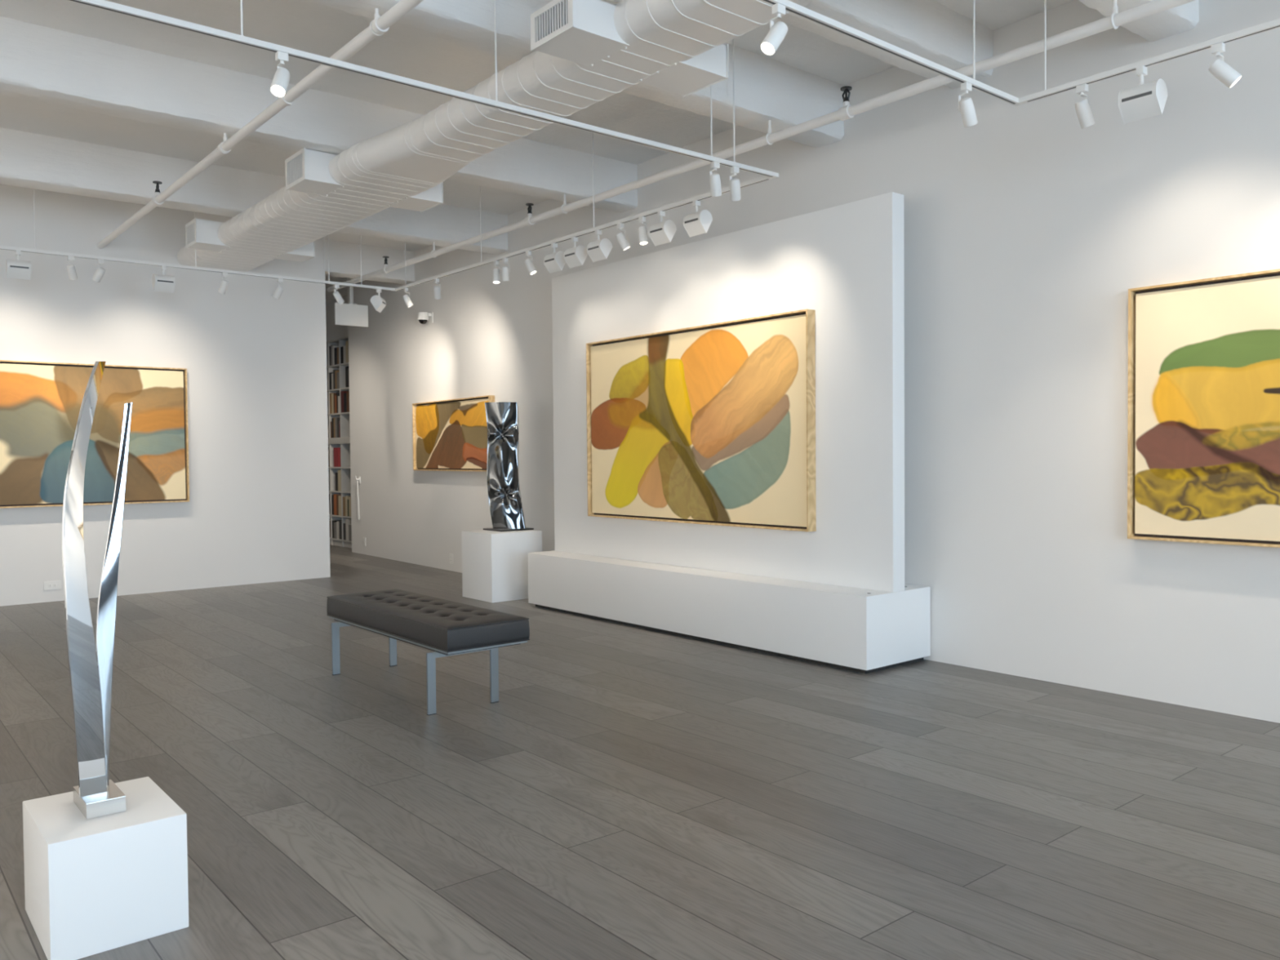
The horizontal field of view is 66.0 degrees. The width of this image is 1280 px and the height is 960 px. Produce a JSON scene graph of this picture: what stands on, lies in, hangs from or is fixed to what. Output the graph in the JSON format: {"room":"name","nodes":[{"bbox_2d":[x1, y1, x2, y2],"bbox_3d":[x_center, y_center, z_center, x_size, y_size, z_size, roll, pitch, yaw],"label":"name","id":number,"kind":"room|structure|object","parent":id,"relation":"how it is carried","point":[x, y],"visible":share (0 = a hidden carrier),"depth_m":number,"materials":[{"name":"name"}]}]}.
{"room":"museum","nodes":[
{"label":"museum","id":0,"kind":"room"},
{"bbox_2d":[0,184,328,606],"bbox_3d":[-6.982,-0.784,8.837,8.520,4.040,0.140,-2,2,-40],"label":"wall","id":1,"kind":"structure","parent":0,"point":[256,511],"depth_m":10.54,"materials":[{"name":"white paint"}]},
{"bbox_2d":[43,580,61,590],"bbox_3d":[-5.808,1.043,9.744,0.150,0.085,0.008,-2,2,-40],"label":"wall outlet","id":2,"kind":"object","parent":1,"relation":"attached to","point":[48,585],"visible":1,"depth_m":9.74,"materials":[{"name":"white plastic"}]},
{"bbox_2d":[0,360,189,508],"bbox_3d":[-5.968,-0.442,9.541,2.983,1.413,0.075,-2,2,-40],"label":"framed painting","id":3,"kind":"object","parent":1,"relation":"attached to","point":[41,402],"visible":0.87,"depth_m":9.92,"materials":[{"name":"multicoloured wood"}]},
{"bbox_2d":[323,236,330,577],"bbox_3d":[-3.698,-0.883,11.549,0.010,4.040,0.148,-2,2,-40],"label":"trim","id":4,"kind":"structure","parent":1,"relation":"attached to","point":[323,237],"depth_m":11.49,"materials":[{"name":"white paint"}]},
{"bbox_2d":[325,294,348,341],"bbox_3d":[-5.093,-1.000,16.621,0.150,4.040,4.260,-2,2,-40],"label":"wall","id":5,"kind":"structure","parent":0,"point":[333,331],"depth_m":16.50,"materials":[{"name":"white paint"}]},
{"bbox_2d":[0,0,1073,302],"bbox_3d":[-2.317,-2.841,5.688,12.200,0.150,26.200,-2,2,-40],"label":"ceiling","id":6,"kind":"structure","parent":0,"point":[304,25],"depth_m":6.70,"materials":[{"name":"paint"}]},
{"bbox_2d":[0,188,395,290],"bbox_3d":[-5.058,-2.420,8.931,6.082,0.808,0.036,-2,2,-40],"label":"track","id":7,"kind":"object","parent":6,"relation":"hanging from","point":[3,247],"visible":0.86,"depth_m":9.51,"materials":[{"name":"metal"}]},
{"bbox_2d":[5,249,31,279],"bbox_3d":[-5.446,-1.883,8.633,0.178,0.246,0.129,-2,2,-40],"label":"light","id":8,"kind":"object","parent":7,"relation":"hanging from","point":[17,268],"visible":1,"depth_m":8.60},
{"bbox_2d":[66,256,77,279],"bbox_3d":[-5.130,-1.911,8.905,0.071,0.208,0.118,-1,2,-17],"label":"track spotlight","id":9,"kind":"object","parent":7,"relation":"hanging from","point":[71,269],"visible":1,"depth_m":8.88,"materials":[{"name":"beige"}]},
{"bbox_2d":[92,258,105,282],"bbox_3d":[-4.965,-1.917,9.042,0.122,0.206,0.068,0,2,19],"label":"track spotlight","id":10,"kind":"object","parent":7,"relation":"hanging from","point":[100,273],"visible":1,"depth_m":9.02,"materials":[{"name":"beige"}]},
{"bbox_2d":[151,266,175,293],"bbox_3d":[-4.536,-1.910,9.384,0.178,0.246,0.129,-2,2,-40],"label":"light","id":11,"kind":"object","parent":7,"relation":"hanging from","point":[162,283],"visible":1,"depth_m":9.35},
{"bbox_2d":[217,272,228,294],"bbox_3d":[-4.115,-1.940,9.739,0.109,0.210,0.068,0,2,18],"label":"track spotlight","id":12,"kind":"object","parent":7,"relation":"hanging from","point":[224,286],"visible":1,"depth_m":9.71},
{"bbox_2d":[272,278,284,299],"bbox_3d":[-3.698,-1.954,10.084,0.115,0.209,0.070,0,1,5],"label":"track spotlight","id":13,"kind":"object","parent":7,"relation":"hanging from","point":[279,290],"visible":1,"depth_m":10.06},
{"bbox_2d":[333,284,344,304],"bbox_3d":[-3.206,-1.970,10.480,0.123,0.205,0.081,-2,2,-40],"label":"track spotlight","id":14,"kind":"object","parent":7,"relation":"hanging from","point":[336,295],"visible":1,"depth_m":10.45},
{"bbox_2d":[370,288,386,312],"bbox_3d":[-2.859,-1.960,10.764,0.129,0.246,0.178,-1,1,-1],"label":"light","id":15,"kind":"object","parent":7,"relation":"hanging from","point":[379,303],"visible":1,"depth_m":10.68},
{"bbox_2d":[97,0,423,248],"bbox_3d":[-1.576,-2.338,5.265,0.081,0.194,12.190,-2,2,-40],"label":"pipe","id":16,"kind":"object","parent":6,"relation":"hanging from","point":[380,24],"visible":0.99,"depth_m":6.01,"materials":[{"name":"white metal"}]},
{"bbox_2d":[333,278,368,327],"bbox_3d":[-3.788,-2.480,12.911,0.450,0.915,0.060,-2,2,-40],"label":"hanging sign","id":17,"kind":"object","parent":6,"relation":"hanging from","point":[345,314],"visible":0.93,"depth_m":12.90,"materials":[{"name":"white plastic"}]},
{"bbox_2d":[351,278,356,304],"bbox_3d":[-4.017,-2.617,13.757,0.200,0.680,0.200,-2,2,-40],"label":"rod","id":18,"kind":"object","parent":6,"relation":"hanging from","point":[352,287],"visible":0.08,"depth_m":13.75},
{"bbox_2d":[66,0,778,177],"bbox_3d":[-1.452,-2.341,4.595,6.118,0.808,0.036,-2,2,-40],"label":"track","id":19,"kind":"object","parent":6,"relation":"hanging from","point":[242,39],"visible":0.94,"depth_m":4.86,"materials":[{"name":"metal"}]},
{"bbox_2d":[270,50,289,97],"bbox_3d":[-1.621,-1.829,4.445,0.068,0.208,0.120,-1,1,0],"label":"track spotlight","id":20,"kind":"object","parent":19,"relation":"hanging from","point":[280,82],"visible":1,"depth_m":4.43,"materials":[{"name":"beige"}]},
{"bbox_2d":[709,161,721,196],"bbox_3d":[0.476,-1.891,6.210,0.076,0.211,0.104,0,2,32],"label":"track spotlight","id":21,"kind":"object","parent":19,"relation":"hanging from","point":[714,179],"visible":1,"depth_m":6.18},
{"bbox_2d":[728,166,740,200],"bbox_3d":[0.608,-1.896,6.325,0.072,0.209,0.114,0,1,8],"label":"track spotlight","id":22,"kind":"object","parent":19,"relation":"hanging from","point":[735,185],"visible":1,"depth_m":6.30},
{"bbox_2d":[177,0,815,271],"bbox_3d":[-0.568,-2.282,5.774,1.136,0.234,12.690,-2,2,-40],"label":"air duct","id":23,"kind":"object","parent":6,"relation":"hanging from","point":[587,52],"visible":1,"depth_m":5.99,"materials":[{"name":"white metal"}]},
{"bbox_2d":[185,217,197,248],"bbox_3d":[-4.263,-2.341,9.362,0.008,0.227,0.350,-2,2,-40],"label":"grille","id":24,"kind":"object","parent":23,"relation":"attached to","point":[191,228],"depth_m":9.35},
{"bbox_2d":[284,147,306,190],"bbox_3d":[-2.557,-2.304,7.312,0.008,0.227,0.385,-2,2,-40],"label":"grille","id":25,"kind":"object","parent":23,"relation":"attached to","point":[295,165],"depth_m":7.30,"materials":[{"name":"metal"}]},
{"bbox_2d":[302,240,315,262],"bbox_3d":[-3.394,-2.367,10.080,0.008,0.227,0.350,-2,2,-40],"label":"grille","id":26,"kind":"object","parent":23,"relation":"attached to","point":[312,244],"depth_m":9.95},
{"bbox_2d":[530,0,573,51],"bbox_3d":[-0.430,-2.234,4.793,0.008,0.179,0.360,-2,2,-40],"label":"grille","id":27,"kind":"object","parent":23,"relation":"attached to","point":[555,20],"depth_m":4.80,"materials":[{"name":"metal"}]},
{"bbox_2d":[682,44,728,97],"bbox_3d":[0.359,-2.258,5.444,0.008,0.179,0.360,-2,2,-40],"label":"grille","id":28,"kind":"object","parent":23,"relation":"attached to","point":[725,47],"depth_m":5.31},
{"bbox_2d":[394,132,774,291],"bbox_3d":[-0.915,-2.452,8.718,0.036,0.808,5.640,-2,2,-40],"label":"track","id":29,"kind":"object","parent":6,"relation":"hanging from","point":[764,178],"visible":0.91,"depth_m":8.08,"materials":[{"name":"metal"}]},
{"bbox_2d":[402,287,413,307],"bbox_3d":[-2.523,-1.980,10.709,0.111,0.210,0.069,-1,2,-14],"label":"track spotlight","id":30,"kind":"object","parent":29,"relation":"hanging from","point":[406,299],"visible":1,"depth_m":10.69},
{"bbox_2d":[433,278,440,299],"bbox_3d":[-2.094,-1.972,10.190,0.074,0.206,0.121,-1,1,-2],"label":"track spotlight","id":31,"kind":"object","parent":29,"relation":"hanging from","point":[437,289],"visible":1,"depth_m":10.16,"materials":[{"name":"beige"}]},
{"bbox_2d":[493,260,500,284],"bbox_3d":[-1.349,-1.952,9.257,0.070,0.211,0.088,0,1,3],"label":"track spotlight","id":32,"kind":"object","parent":29,"relation":"hanging from","point":[496,272],"visible":1,"depth_m":9.24,"materials":[{"name":"beige"}]},
{"bbox_2d":[502,257,510,280],"bbox_3d":[-1.250,-1.950,9.151,0.077,0.211,0.080,-2,2,-40],"label":"track spotlight","id":33,"kind":"object","parent":29,"relation":"hanging from","point":[505,269],"visible":1,"depth_m":9.13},
{"bbox_2d":[524,250,536,275],"bbox_3d":[-0.982,-1.945,8.839,0.111,0.210,0.074,0,2,16],"label":"track spotlight","id":34,"kind":"object","parent":29,"relation":"hanging from","point":[529,264],"visible":1,"depth_m":8.81,"materials":[{"name":"beige"}]},
{"bbox_2d":[543,243,565,273],"bbox_3d":[-0.732,-1.922,8.531,0.129,0.246,0.178,-2,2,-40],"label":"light","id":35,"kind":"object","parent":29,"relation":"hanging from","point":[554,262],"visible":0.94,"depth_m":8.48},
{"bbox_2d":[563,236,587,268],"bbox_3d":[-0.541,-1.918,8.300,0.129,0.246,0.178,-2,2,-40],"label":"light","id":36,"kind":"object","parent":29,"relation":"hanging from","point":[575,256],"visible":0.98,"depth_m":8.26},
{"bbox_2d":[586,229,612,262],"bbox_3d":[-0.331,-1.913,8.046,0.129,0.246,0.178,-2,2,-40],"label":"light","id":37,"kind":"object","parent":29,"relation":"hanging from","point":[598,250],"visible":1,"depth_m":8.00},
{"bbox_2d":[616,222,630,250],"bbox_3d":[-0.134,-1.927,7.816,0.113,0.209,0.069,-1,1,-8],"label":"track spotlight","id":38,"kind":"object","parent":29,"relation":"hanging from","point":[620,237],"visible":1,"depth_m":7.79,"materials":[{"name":"beige"}]},
{"bbox_2d":[638,216,648,244],"bbox_3d":[0.024,-1.922,7.599,0.073,0.211,0.083,-1,1,-7],"label":"track spotlight","id":39,"kind":"object","parent":29,"relation":"hanging from","point":[642,230],"visible":1,"depth_m":7.58,"materials":[{"name":"beige"}]},
{"bbox_2d":[648,210,676,246],"bbox_3d":[0.169,-1.902,7.441,0.129,0.246,0.178,-2,2,-40],"label":"light","id":40,"kind":"object","parent":29,"relation":"hanging from","point":[661,233],"visible":1,"depth_m":7.40,"materials":[{"name":"metal"}]},
{"bbox_2d":[683,200,712,237],"bbox_3d":[0.417,-1.897,7.140,0.129,0.246,0.178,-2,2,-40],"label":"light","id":41,"kind":"object","parent":29,"relation":"hanging from","point":[697,223],"visible":1,"depth_m":7.10,"materials":[{"name":"metal"}]},
{"bbox_2d":[326,0,1195,292],"bbox_3d":[0.095,-2.384,7.623,0.081,0.194,12.700,-2,2,-40],"label":"pipe","id":42,"kind":"object","parent":6,"relation":"hanging from","point":[848,111],"visible":1,"depth_m":6.17,"materials":[{"name":"white metal"}]},
{"bbox_2d":[760,0,1021,106],"bbox_3d":[0.880,-2.354,4.284,2.918,0.808,0.036,-2,2,-40],"label":"track","id":43,"kind":"object","parent":6,"relation":"hanging from","point":[791,7],"visible":1,"depth_m":4.52,"materials":[{"name":"metal"}]},
{"bbox_2d":[760,3,787,55],"bbox_3d":[0.547,-1.838,4.026,0.122,0.206,0.076,-2,2,-40],"label":"track spotlight","id":44,"kind":"object","parent":43,"relation":"hanging from","point":[778,31],"visible":1,"depth_m":4.01,"materials":[{"name":"beige"}]},
{"bbox_2d":[957,81,977,127],"bbox_3d":[1.637,-1.869,4.925,0.114,0.209,0.077,-2,2,-40],"label":"track spotlight","id":45,"kind":"object","parent":43,"relation":"hanging from","point":[966,106],"visible":1,"depth_m":4.90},
{"bbox_2d":[1018,0,1279,104],"bbox_3d":[3.358,-2.357,3.546,0.036,0.808,4.257,-2,2,-40],"label":"track","id":46,"kind":"object","parent":6,"relation":"hanging from","point":[1275,24],"visible":1,"depth_m":4.69,"materials":[{"name":"metal"}]},
{"bbox_2d":[1075,83,1094,128],"bbox_3d":[2.235,-1.875,4.953,0.111,0.210,0.068,-1,2,-29],"label":"track spotlight","id":47,"kind":"object","parent":46,"relation":"hanging from","point":[1084,113],"visible":1,"depth_m":4.93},
{"bbox_2d":[1117,65,1168,124],"bbox_3d":[2.410,-1.852,4.727,0.129,0.246,0.178,-2,2,-40],"label":"light","id":48,"kind":"object","parent":46,"relation":"hanging from","point":[1144,100],"visible":1,"depth_m":4.69,"materials":[{"name":"metal"}]},
{"bbox_2d":[1208,42,1241,88],"bbox_3d":[2.642,-1.870,4.453,0.130,0.200,0.076,0,2,31],"label":"track spotlight","id":49,"kind":"object","parent":46,"relation":"hanging from","point":[1222,71],"visible":1,"depth_m":4.44,"materials":[{"name":"beige"}]},
{"bbox_2d":[0,544,1279,959],"bbox_3d":[-2.280,1.333,5.795,12.200,0.120,26.200,-2,2,-40],"label":"floor","id":50,"kind":"structure","parent":0,"point":[626,792],"depth_m":4.06,"materials":[{"name":"grey wood"}]},
{"bbox_2d":[22,776,188,959],"bbox_3d":[-1.633,1.167,3.003,0.360,0.343,0.453,-2,2,-40],"label":"pedestal","id":51,"kind":"object","parent":50,"relation":"on","point":[94,886],"visible":0.97,"depth_m":2.85,"materials":[{"name":"white paint"}]},
{"bbox_2d":[62,360,132,819],"bbox_3d":[-1.643,0.312,2.995,0.223,1.365,0.215,-2,2,-40],"label":"sculpture","id":52,"kind":"object","parent":51,"relation":"on","point":[91,663],"visible":1,"depth_m":2.94,"materials":[{"name":"metal"}]},
{"bbox_2d":[326,336,351,547],"bbox_3d":[-4.688,-0.588,15.640,0.316,3.260,1.402,-2,2,-40],"label":"bookcase","id":53,"kind":"object","parent":50,"relation":"on","point":[344,442],"visible":0.31,"depth_m":15.45,"materials":[{"name":"wood"}]},
{"bbox_2d":[328,372,333,390],"bbox_3d":[-4.841,-1.574,15.727,0.213,0.276,0.080,-2,2,-40],"label":"book","id":54,"kind":"object","parent":53,"relation":"on","point":[330,373],"visible":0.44,"depth_m":15.66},
{"bbox_2d":[329,392,333,413],"bbox_3d":[-4.841,-1.222,15.742,0.212,0.331,0.067,-2,2,-40],"label":"book","id":55,"kind":"object","parent":53,"relation":"on","point":[331,411],"visible":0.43,"depth_m":15.66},
{"bbox_2d":[331,494,333,515],"bbox_3d":[-4.805,0.392,15.787,0.243,0.322,0.089,-2,2,-40],"label":"book","id":56,"kind":"object","parent":53,"relation":"on","point":[332,495],"visible":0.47,"depth_m":15.71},
{"bbox_2d":[331,393,333,413],"bbox_3d":[-4.799,-1.214,15.687,0.198,0.316,0.062,-2,2,-40],"label":"book","id":57,"kind":"object","parent":53,"relation":"on","point":[332,401],"visible":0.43,"depth_m":15.62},
{"bbox_2d":[331,417,333,437],"bbox_3d":[-4.799,-0.829,15.695,0.197,0.318,0.063,-2,2,-40],"label":"book","id":58,"kind":"object","parent":53,"relation":"on","point":[332,419],"visible":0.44,"depth_m":15.63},
{"bbox_2d":[333,392,336,413],"bbox_3d":[-4.756,-1.216,15.634,0.193,0.324,0.065,-2,2,-40],"label":"book","id":59,"kind":"object","parent":53,"relation":"on","point":[334,393],"visible":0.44,"depth_m":15.57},
{"bbox_2d":[330,344,338,365],"bbox_3d":[-4.812,-1.979,15.666,0.193,0.329,0.065,-2,2,-40],"label":"book","id":60,"kind":"object","parent":53,"relation":"on","point":[331,345],"visible":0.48,"depth_m":15.61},
{"bbox_2d":[333,522,337,538],"bbox_3d":[-4.753,0.802,15.718,0.228,0.254,0.089,-2,2,-40],"label":"book","id":61,"kind":"object","parent":53,"relation":"on","point":[335,523],"visible":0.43,"depth_m":15.64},
{"bbox_2d":[332,345,338,364],"bbox_3d":[-4.749,-1.967,15.626,0.245,0.306,0.068,-2,2,-40],"label":"book","id":62,"kind":"object","parent":53,"relation":"on","point":[333,346],"visible":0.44,"depth_m":15.54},
{"bbox_2d":[333,369,339,389],"bbox_3d":[-4.745,-1.588,15.611,0.211,0.308,0.065,-2,2,-40],"label":"book","id":63,"kind":"object","parent":53,"relation":"on","point":[334,381],"visible":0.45,"depth_m":15.54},
{"bbox_2d":[335,472,337,490],"bbox_3d":[-4.701,0.025,15.643,0.237,0.292,0.100,-2,2,-40],"label":"book","id":64,"kind":"object","parent":53,"relation":"on","point":[336,473],"visible":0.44,"depth_m":15.56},
{"bbox_2d":[333,447,340,466],"bbox_3d":[-4.708,-0.361,15.619,0.221,0.304,0.200,-2,2,-40],"label":"book","id":65,"kind":"object","parent":53,"relation":"on","point":[336,450],"visible":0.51,"depth_m":15.52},
{"bbox_2d":[334,370,339,388],"bbox_3d":[-4.695,-1.579,15.553,0.210,0.292,0.079,-2,2,-40],"label":"book","id":66,"kind":"object","parent":53,"relation":"on","point":[335,371],"visible":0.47,"depth_m":15.48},
{"bbox_2d":[334,417,339,437],"bbox_3d":[-4.694,-0.831,15.610,0.250,0.323,0.068,-2,2,-40],"label":"book","id":67,"kind":"object","parent":53,"relation":"on","point":[335,418],"visible":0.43,"depth_m":15.52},
{"bbox_2d":[332,520,342,537],"bbox_3d":[-4.819,0.785,15.784,0.198,0.285,0.087,-2,2,-40],"label":"book","id":68,"kind":"object","parent":53,"relation":"on","point":[333,521],"visible":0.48,"depth_m":15.72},
{"bbox_2d":[333,493,341,515],"bbox_3d":[-4.751,0.389,15.703,0.222,0.332,0.100,-2,2,-40],"label":"book","id":69,"kind":"object","parent":53,"relation":"on","point":[335,495],"visible":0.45,"depth_m":15.63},
{"bbox_2d":[336,391,339,413],"bbox_3d":[-4.668,-1.217,15.541,0.224,0.329,0.059,-2,2,-40],"label":"book","id":70,"kind":"object","parent":53,"relation":"on","point":[337,393],"visible":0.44,"depth_m":15.46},
{"bbox_2d":[336,520,339,538],"bbox_3d":[-4.686,0.791,15.648,0.226,0.279,0.093,-2,2,-40],"label":"book","id":71,"kind":"object","parent":53,"relation":"on","point":[337,522],"visible":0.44,"depth_m":15.57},
{"bbox_2d":[337,372,339,388],"bbox_3d":[-4.630,-1.560,15.499,0.250,0.255,0.077,-2,2,-40],"label":"book","id":72,"kind":"object","parent":53,"relation":"on","point":[338,373],"visible":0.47,"depth_m":15.40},
{"bbox_2d":[336,494,341,515],"bbox_3d":[-4.680,0.395,15.635,0.247,0.322,0.085,-2,2,-40],"label":"book","id":73,"kind":"object","parent":53,"relation":"on","point":[337,495],"visible":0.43,"depth_m":15.55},
{"bbox_2d":[337,417,340,437],"bbox_3d":[-4.663,-0.824,15.546,0.220,0.313,0.061,-2,2,-40],"label":"book","id":74,"kind":"object","parent":53,"relation":"on","point":[338,419],"visible":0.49,"depth_m":15.46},
{"bbox_2d":[337,470,341,491],"bbox_3d":[-4.638,0.007,15.558,0.230,0.331,0.100,-2,2,-40],"label":"book","id":75,"kind":"object","parent":53,"relation":"on","point":[339,471],"visible":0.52,"depth_m":15.47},
{"bbox_2d":[338,495,341,515],"bbox_3d":[-4.626,0.401,15.556,0.235,0.312,0.096,-2,2,-40],"label":"book","id":76,"kind":"object","parent":53,"relation":"on","point":[340,496],"visible":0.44,"depth_m":15.47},
{"bbox_2d":[338,520,342,539],"bbox_3d":[-4.619,0.789,15.573,0.240,0.286,0.099,-2,2,-40],"label":"book","id":77,"kind":"object","parent":53,"relation":"on","point":[340,522],"visible":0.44,"depth_m":15.49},
{"bbox_2d":[340,346,343,363],"bbox_3d":[-4.554,-1.940,15.361,0.191,0.261,0.100,-2,2,-40],"label":"book","id":78,"kind":"object","parent":53,"relation":"on","point":[341,348],"visible":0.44,"depth_m":15.30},
{"bbox_2d":[340,391,346,413],"bbox_3d":[-4.551,-1.217,15.377,0.201,0.335,0.100,-2,2,-40],"label":"book","id":79,"kind":"object","parent":53,"relation":"on","point":[342,393],"visible":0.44,"depth_m":15.30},
{"bbox_2d":[342,496,345,515],"bbox_3d":[-4.527,0.409,15.437,0.231,0.300,0.083,-2,2,-40],"label":"book","id":80,"kind":"object","parent":53,"relation":"on","point":[344,497],"visible":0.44,"depth_m":15.36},
{"bbox_2d":[342,523,346,540],"bbox_3d":[-4.521,0.803,15.442,0.227,0.263,0.095,-2,2,-40],"label":"book","id":81,"kind":"object","parent":53,"relation":"on","point":[344,524],"visible":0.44,"depth_m":15.36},
{"bbox_2d":[342,345,346,363],"bbox_3d":[-4.468,-1.943,15.302,0.250,0.269,0.091,-2,2,-40],"label":"book","id":82,"kind":"object","parent":53,"relation":"on","point":[344,347],"visible":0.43,"depth_m":15.22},
{"bbox_2d":[343,393,346,412],"bbox_3d":[-4.476,-1.196,15.302,0.215,0.296,0.100,-2,2,-40],"label":"book","id":83,"kind":"object","parent":53,"relation":"on","point":[344,394],"visible":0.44,"depth_m":15.23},
{"bbox_2d":[345,340,348,362],"bbox_3d":[-4.418,-1.973,15.216,0.223,0.332,0.093,-2,2,-40],"label":"book","id":84,"kind":"object","parent":53,"relation":"on","point":[346,342],"visible":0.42,"depth_m":15.14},
{"bbox_2d":[345,366,348,387],"bbox_3d":[-4.444,-1.588,15.240,0.192,0.322,0.083,-2,2,-40],"label":"book","id":85,"kind":"object","parent":53,"relation":"on","point":[346,367],"visible":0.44,"depth_m":15.18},
{"bbox_2d":[346,391,349,412],"bbox_3d":[-4.407,-1.207,15.223,0.218,0.321,0.100,-2,2,-40],"label":"book","id":86,"kind":"object","parent":53,"relation":"on","point":[347,392],"visible":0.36,"depth_m":15.15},
{"bbox_2d":[345,495,351,516],"bbox_3d":[-4.470,0.402,15.371,0.229,0.316,0.080,-2,2,-40],"label":"book","id":87,"kind":"object","parent":53,"relation":"on","point":[346,496],"visible":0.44,"depth_m":15.29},
{"bbox_2d":[345,518,351,540],"bbox_3d":[-4.457,0.769,15.361,0.228,0.333,0.100,-2,2,-40],"label":"book","id":88,"kind":"object","parent":53,"relation":"on","point":[348,522],"visible":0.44,"depth_m":15.28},
{"bbox_2d":[348,496,351,516],"bbox_3d":[-4.376,0.408,15.246,0.229,0.309,0.073,-2,2,-40],"label":"book","id":89,"kind":"object","parent":53,"relation":"on","point":[349,497],"visible":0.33,"depth_m":15.17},
{"bbox_2d":[348,524,351,541],"bbox_3d":[-4.399,0.812,15.273,0.198,0.251,0.100,-2,2,-40],"label":"book","id":90,"kind":"object","parent":53,"relation":"on","point":[349,525],"visible":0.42,"depth_m":15.21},
{"bbox_2d":[326,589,529,715],"bbox_3d":[-1.345,1.006,5.993,0.544,0.507,1.628,-2,2,-40],"label":"bench","id":91,"kind":"object","parent":50,"relation":"on","point":[443,627],"visible":1,"depth_m":5.60,"materials":[{"name":"grey leather"}]},
{"bbox_2d":[326,589,529,652],"bbox_3d":[-1.337,0.824,5.997,0.515,0.145,1.625,-2,2,-40],"label":"cushion","id":92,"kind":"object","parent":91,"relation":"on","point":[436,624],"depth_m":5.61,"materials":[{"name":"grey leather"}]},
{"bbox_2d":[462,529,542,602],"bbox_3d":[-1.371,0.833,9.799,0.580,0.658,0.570,-2,2,-40],"label":"pedestal","id":93,"kind":"object","parent":50,"relation":"on","point":[495,564],"visible":0.76,"depth_m":9.57,"materials":[{"name":"white paint"}]},
{"bbox_2d":[483,402,533,531],"bbox_3d":[-1.330,-0.138,9.893,0.382,1.278,0.350,-2,2,-40],"label":"sculpture","id":94,"kind":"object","parent":93,"relation":"on","point":[506,509],"depth_m":9.83,"materials":[{"name":"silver metal"}]},
{"bbox_2d":[551,191,904,592],"bbox_3d":[0.450,-0.584,7.820,0.125,2.560,3.820,-2,2,-40],"label":"display panel","id":95,"kind":"object","parent":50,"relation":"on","point":[844,263],"visible":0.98,"depth_m":6.92,"materials":[{"name":"white paint"}]},
{"bbox_2d":[586,309,816,531],"bbox_3d":[0.371,-0.425,7.757,0.082,1.525,2.542,-2,2,-40],"label":"framed painting","id":96,"kind":"object","parent":95,"relation":"attached to","point":[714,424],"visible":1,"depth_m":7.54,"materials":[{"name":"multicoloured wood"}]},
{"bbox_2d":[528,551,930,673],"bbox_3d":[0.454,0.944,7.878,0.685,0.502,3.860,-2,2,-40],"label":"plinth","id":97,"kind":"object","parent":50,"relation":"on","point":[855,629],"visible":0.84,"depth_m":6.99,"materials":[{"name":"white paint"}]},
{"bbox_2d":[347,0,1279,723],"bbox_3d":[2.356,-0.805,6.433,0.460,4.040,20.940,-2,2,-40],"label":"wall","id":98,"kind":"structure","parent":0,"point":[1028,230],"depth_m":6.12,"materials":[{"name":"white paint"}]},
{"bbox_2d":[0,127,507,254],"bbox_3d":[-5.323,-2.600,7.807,9.850,0.387,0.298,-2,2,-40],"label":"beam","id":99,"kind":"structure","parent":98,"relation":"attached to","point":[28,160],"depth_m":8.66,"materials":[{"name":"paint"}]},
{"bbox_2d":[0,16,637,213],"bbox_3d":[-3.868,-2.566,5.990,9.780,0.387,0.293,-2,2,-40],"label":"beam","id":100,"kind":"structure","parent":98,"relation":"attached to","point":[38,63],"depth_m":6.71,"materials":[{"name":"paint"}]},
{"bbox_2d":[355,475,360,519],"bbox_3d":[-4.088,0.263,14.271,0.068,0.646,0.060,-2,2,-38],"label":"wall hook","id":101,"kind":"object","parent":98,"relation":"attached to","point":[358,481],"visible":1,"depth_m":14.27,"materials":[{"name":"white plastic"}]},
{"bbox_2d":[324,239,414,284],"bbox_3d":[-3.721,-2.726,12.203,1.921,0.387,0.298,-2,2,-40],"label":"beam","id":102,"kind":"structure","parent":98,"relation":"attached to","point":[344,258],"depth_m":12.28,"materials":[{"name":"paint"}]},
{"bbox_2d":[417,311,433,324],"bbox_3d":[-2.683,-2.015,12.280,0.187,0.151,0.144,-2,2,-38],"label":"dome camera","id":103,"kind":"object","parent":98,"relation":"attached to","point":[422,317],"visible":1,"depth_m":12.23,"materials":[{"name":"white plastic"}]},
{"bbox_2d":[412,395,494,471],"bbox_3d":[-2.278,-0.539,11.899,0.076,0.858,2.000,-2,2,-38],"label":"framed painting","id":104,"kind":"object","parent":98,"relation":"attached to","point":[451,434],"visible":0.96,"depth_m":11.88,"materials":[{"name":"paint"}]},
{"bbox_2d":[307,0,844,147],"bbox_3d":[-2.357,-2.532,4.114,9.720,0.387,0.293,-2,2,-40],"label":"beam","id":105,"kind":"structure","parent":98,"relation":"attached to","point":[766,89],"depth_m":6.32,"materials":[{"name":"paint"}]},
{"bbox_2d":[779,0,993,88],"bbox_3d":[-1.617,-2.565,3.216,9.720,0.287,0.318,-2,2,-40],"label":"beam","id":106,"kind":"structure","parent":98,"relation":"attached to","point":[928,29],"depth_m":5.71,"materials":[{"name":"paint"}]},
{"bbox_2d":[1078,0,1199,41],"bbox_3d":[-0.839,-2.498,2.277,9.720,0.387,0.278,-2,2,-40],"label":"beam","id":107,"kind":"structure","parent":98,"relation":"attached to","point":[1184,17],"depth_m":5.19,"materials":[{"name":"paint"}]},
{"bbox_2d":[1127,268,1279,547],"bbox_3d":[3.390,-0.354,4.769,0.082,1.395,1.986,-2,2,-40],"label":"framed painting","id":108,"kind":"object","parent":98,"relation":"attached to","point":[1203,401],"visible":1,"depth_m":5.22,"materials":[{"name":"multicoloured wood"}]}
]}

